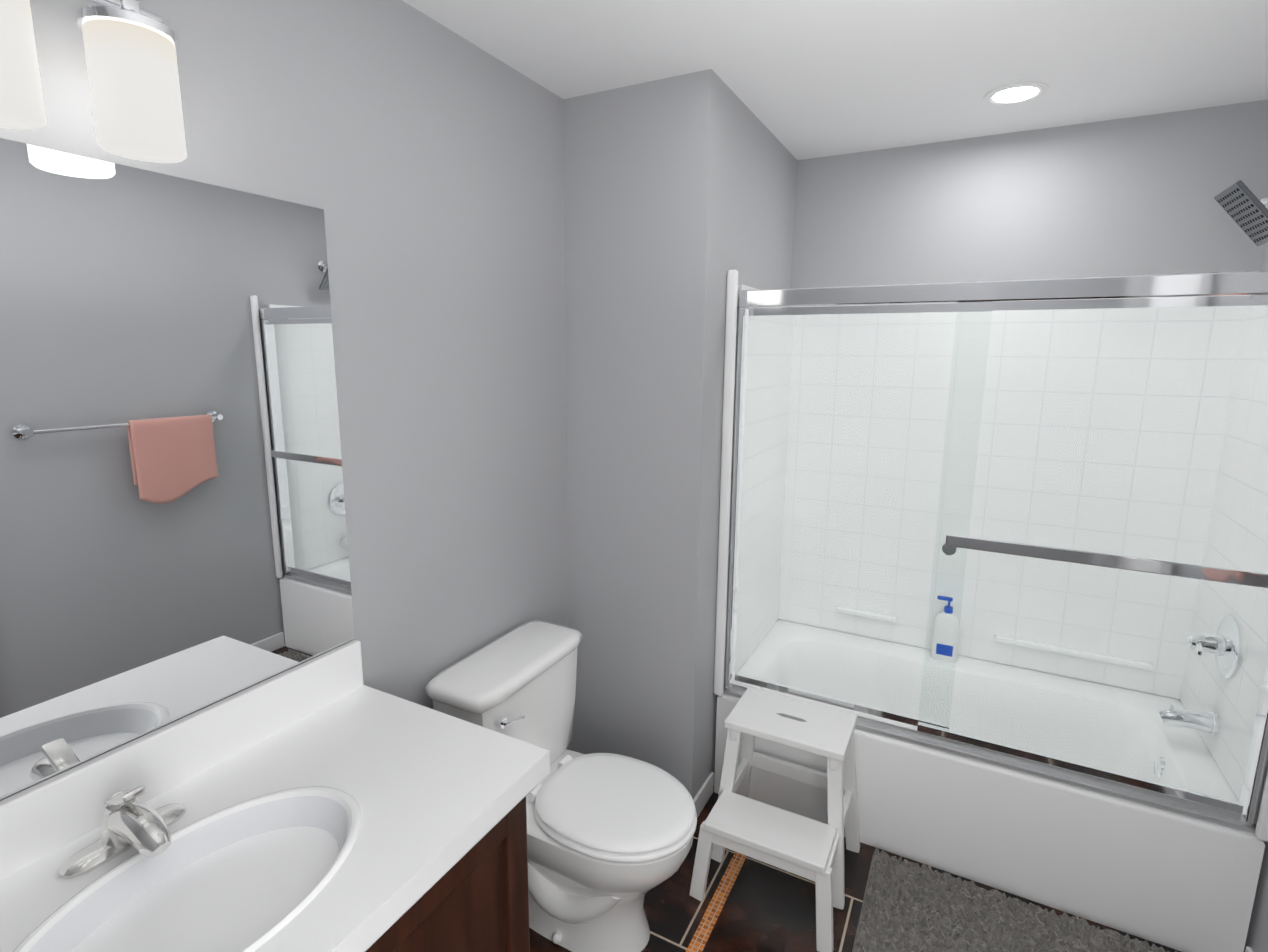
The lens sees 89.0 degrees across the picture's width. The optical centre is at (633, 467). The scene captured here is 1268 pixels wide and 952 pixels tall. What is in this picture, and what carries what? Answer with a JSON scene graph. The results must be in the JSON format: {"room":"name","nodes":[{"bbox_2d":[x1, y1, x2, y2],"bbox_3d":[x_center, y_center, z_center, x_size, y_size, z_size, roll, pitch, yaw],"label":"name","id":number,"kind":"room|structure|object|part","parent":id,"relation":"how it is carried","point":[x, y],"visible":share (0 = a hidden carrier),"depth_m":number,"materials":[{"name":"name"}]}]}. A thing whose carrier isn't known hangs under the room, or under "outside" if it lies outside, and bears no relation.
{"room":"bathroom","nodes":[
{"label":"bathroom","id":0,"kind":"room"},
{"bbox_2d":[0,0,569,800],"bbox_3d":[-0.575,0.101,1.780,0.100,2.440,3.450,6,11,27],"label":"wall","id":1,"kind":"structure","parent":0,"point":[414,154],"depth_m":1.63,"materials":[{"name":"grey paint"}]},
{"bbox_2d":[0,0,186,162],"bbox_3d":[-0.850,-0.573,0.819,0.174,0.245,0.470,6,11,27],"label":"sconce","id":2,"kind":"object","parent":1,"relation":"attached to","point":[131,47],"visible":1,"depth_m":0.92,"materials":[{"name":"white glass"}]},
{"bbox_2d":[0,138,354,798],"bbox_3d":[-0.968,0.029,0.892,0.004,0.972,1.297,6,11,27],"label":"mirror","id":3,"kind":"object","parent":1,"relation":"attached to","point":[173,538],"visible":1,"depth_m":1.12,"materials":[{"name":"white mirror"}]},
{"bbox_2d":[0,640,367,903],"bbox_3d":[-0.966,0.592,0.989,0.021,0.165,1.308,6,11,27],"label":"backsplash","id":4,"kind":"structure","parent":1,"relation":"attached to","point":[46,826],"depth_m":1.16,"materials":[{"name":"white stone"}]},
{"bbox_2d":[563,69,796,798],"bbox_3d":[0.244,-0.050,2.663,0.510,2.440,1.100,6,11,27],"label":"wall bump-out","id":5,"kind":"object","parent":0,"point":[679,195],"visible":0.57,"depth_m":2.15,"materials":[{"name":"grey paint"}]},
{"bbox_2d":[693,798,698,817],"bbox_3d":[-0.007,1.195,2.377,0.492,0.085,0.012,6,11,27],"label":"baseboard","id":6,"kind":"structure","parent":5,"relation":"attached to","point":[696,801],"depth_m":2.28,"materials":[{"name":"white wood"}]},
{"bbox_2d":[735,284,793,673],"bbox_3d":[0.518,0.047,2.628,0.025,1.464,0.735,6,11,27],"label":"wall","id":7,"kind":"structure","parent":5,"relation":"attached to","point":[769,429],"depth_m":2.61,"materials":[{"name":"tile"}]},
{"bbox_2d":[402,0,1267,159],"bbox_3d":[0.386,-1.043,1.065,2.250,0.080,3.450,6,11,27],"label":"ceiling","id":8,"kind":"structure","parent":0,"point":[804,79],"depth_m":1.76,"materials":[{"name":"white paint"}]},
{"bbox_2d":[983,82,1048,105],"bbox_3d":[1.188,-1.160,2.009,0.176,0.008,0.176,6,11,27],"label":"recessed light","id":9,"kind":"object","parent":8,"relation":"in","point":[1043,88],"depth_m":2.00,"materials":[{"name":"white"}]},
{"bbox_3d":[1.188,-1.161,2.009,0.123,0.001,0.123,6,11,27],"label":"recessed ceiling light lens","id":10,"kind":"part","parent":9,"relation":"part of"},
{"bbox_2d":[529,786,1180,951],"bbox_3d":[0.365,1.428,1.507,2.250,0.060,3.450,6,11,27],"label":"floor","id":11,"kind":"structure","parent":0,"point":[768,907],"depth_m":1.93,"materials":[{"name":"tile"}]},
{"bbox_2d":[0,700,549,951],"bbox_3d":[-0.728,1.088,0.944,0.572,0.791,1.270,6,11,27],"label":"bathroom vanity","id":12,"kind":"object","parent":11,"relation":"on","point":[329,801],"depth_m":1.09,"materials":[{"name":"white stone"}]},
{"bbox_2d":[58,785,185,879],"bbox_3d":[-0.797,0.564,1.033,0.149,0.108,0.176,6,11,27],"label":"faucet","id":13,"kind":"object","parent":12,"relation":"on","point":[134,834],"depth_m":1.02,"materials":[{"name":"silver metal"}]},
{"bbox_2d":[425,620,696,951],"bbox_3d":[-0.155,0.942,1.845,0.695,0.768,0.500,6,11,27],"label":"toilet","id":14,"kind":"object","parent":11,"relation":"on","point":[609,839],"visible":0.88,"depth_m":1.76,"materials":[{"name":"white ceramic"}]},
{"bbox_3d":[-0.330,0.673,1.729,0.029,0.032,0.084,6,11,27],"label":"lever","id":15,"kind":"part","parent":14,"relation":"part of","materials":[{"name":"silver metal"}]},
{"bbox_3d":[-0.051,0.927,1.787,0.462,0.044,0.376,6,11,27],"label":"seat","id":16,"kind":"part","parent":14,"relation":"part of","materials":[{"name":"white plastic"}]},
{"bbox_2d":[686,852,746,951],"bbox_3d":[0.214,1.329,1.880,0.040,0.001,1.088,6,11,27],"label":"accent strip","id":17,"kind":"object","parent":11,"relation":"on","point":[710,916],"visible":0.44,"depth_m":1.94,"materials":[{"name":"tile"}]},
{"bbox_2d":[689,687,859,951],"bbox_3d":[0.465,1.052,2.030,0.436,0.503,0.456,6,11,27],"label":"step stool","id":18,"kind":"object","parent":11,"relation":"on","point":[738,820],"visible":1,"depth_m":1.95,"materials":[{"name":"white paint"}]},
{"bbox_2d":[714,180,1267,951],"bbox_3d":[1.163,0.193,2.245,1.540,2.125,0.841,6,11,27],"label":"bathtub","id":19,"kind":"object","parent":11,"relation":"on","point":[1122,808],"visible":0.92,"depth_m":1.98,"materials":[{"name":"white ceramic"}]},
{"bbox_2d":[931,595,959,662],"bbox_3d":[1.279,0.660,2.639,0.096,0.267,0.056,6,11,27],"label":"lotion bottle","id":20,"kind":"object","parent":19,"relation":"on","point":[945,646],"depth_m":2.62,"materials":[{"name":"white plastic"}]},
{"bbox_2d":[714,269,1267,841],"bbox_3d":[0.981,0.162,1.891,1.539,1.504,0.028,6,11,27],"label":"shower surround","id":21,"kind":"structure","parent":19,"relation":"on","point":[726,489],"depth_m":2.20,"materials":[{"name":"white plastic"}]},
{"bbox_3d":[1.001,0.193,1.936,1.418,1.330,0.034,6,11,27],"label":"shower door glass","id":22,"kind":"part","parent":19,"relation":"part of","materials":[{"name":"clear glass"}]},
{"bbox_3d":[1.733,-0.712,1.817,0.128,0.154,0.190,6,11,27],"label":"shower head plate mount","id":23,"kind":"part","parent":19,"relation":"part of","materials":[{"name":"silver metal"}]},
{"bbox_3d":[1.804,-0.753,1.772,0.140,0.087,0.060,6,11,27],"label":"shower head arm mount","id":24,"kind":"part","parent":19,"relation":"part of","materials":[{"name":"silver metal"}]},
{"bbox_2d":[852,848,1176,951],"bbox_3d":[1.025,1.349,1.696,0.830,0.036,0.580,6,11,27],"label":"bath rug","id":25,"kind":"object","parent":11,"relation":"on","point":[907,906],"visible":1,"depth_m":1.86,"materials":[{"name":"grey fabric"}]},
{"bbox_2d":[791,100,1267,287],"bbox_3d":[1.383,-0.034,2.629,1.540,2.440,0.100,6,11,27],"label":"wall","id":26,"kind":"structure","parent":0,"point":[1131,196],"depth_m":2.35,"materials":[{"name":"grey paint"}]},
{"bbox_2d":[779,306,1246,698],"bbox_3d":[1.345,0.063,2.574,1.490,1.464,0.060,6,11,27],"label":"wall","id":27,"kind":"structure","parent":26,"relation":"attached to","point":[1051,661],"depth_m":2.51,"materials":[{"name":"tile"}]},
{"bbox_2d":[1244,243,1267,951],"bbox_3d":[1.326,0.294,0.794,0.100,2.440,3.450,6,11,27],"label":"wall","id":28,"kind":"structure","parent":0,"point":[1257,938],"depth_m":1.71,"materials":[{"name":"grey paint"}]},
{"bbox_2d":[1180,306,1267,802],"bbox_3d":[1.857,0.182,1.933,0.025,1.464,0.735,6,11,27],"label":"wall","id":29,"kind":"structure","parent":28,"relation":"attached to","point":[1216,549],"depth_m":1.99,"materials":[{"name":"tile"}]},
{"bbox_2d":[1245,946,1252,951],"bbox_3d":[1.366,1.415,1.213,0.012,0.085,1.198,6,11,27],"label":"baseboard","id":30,"kind":"structure","parent":28,"relation":"attached to","point":[1248,949],"depth_m":1.72,"materials":[{"name":"white"}]}
]}

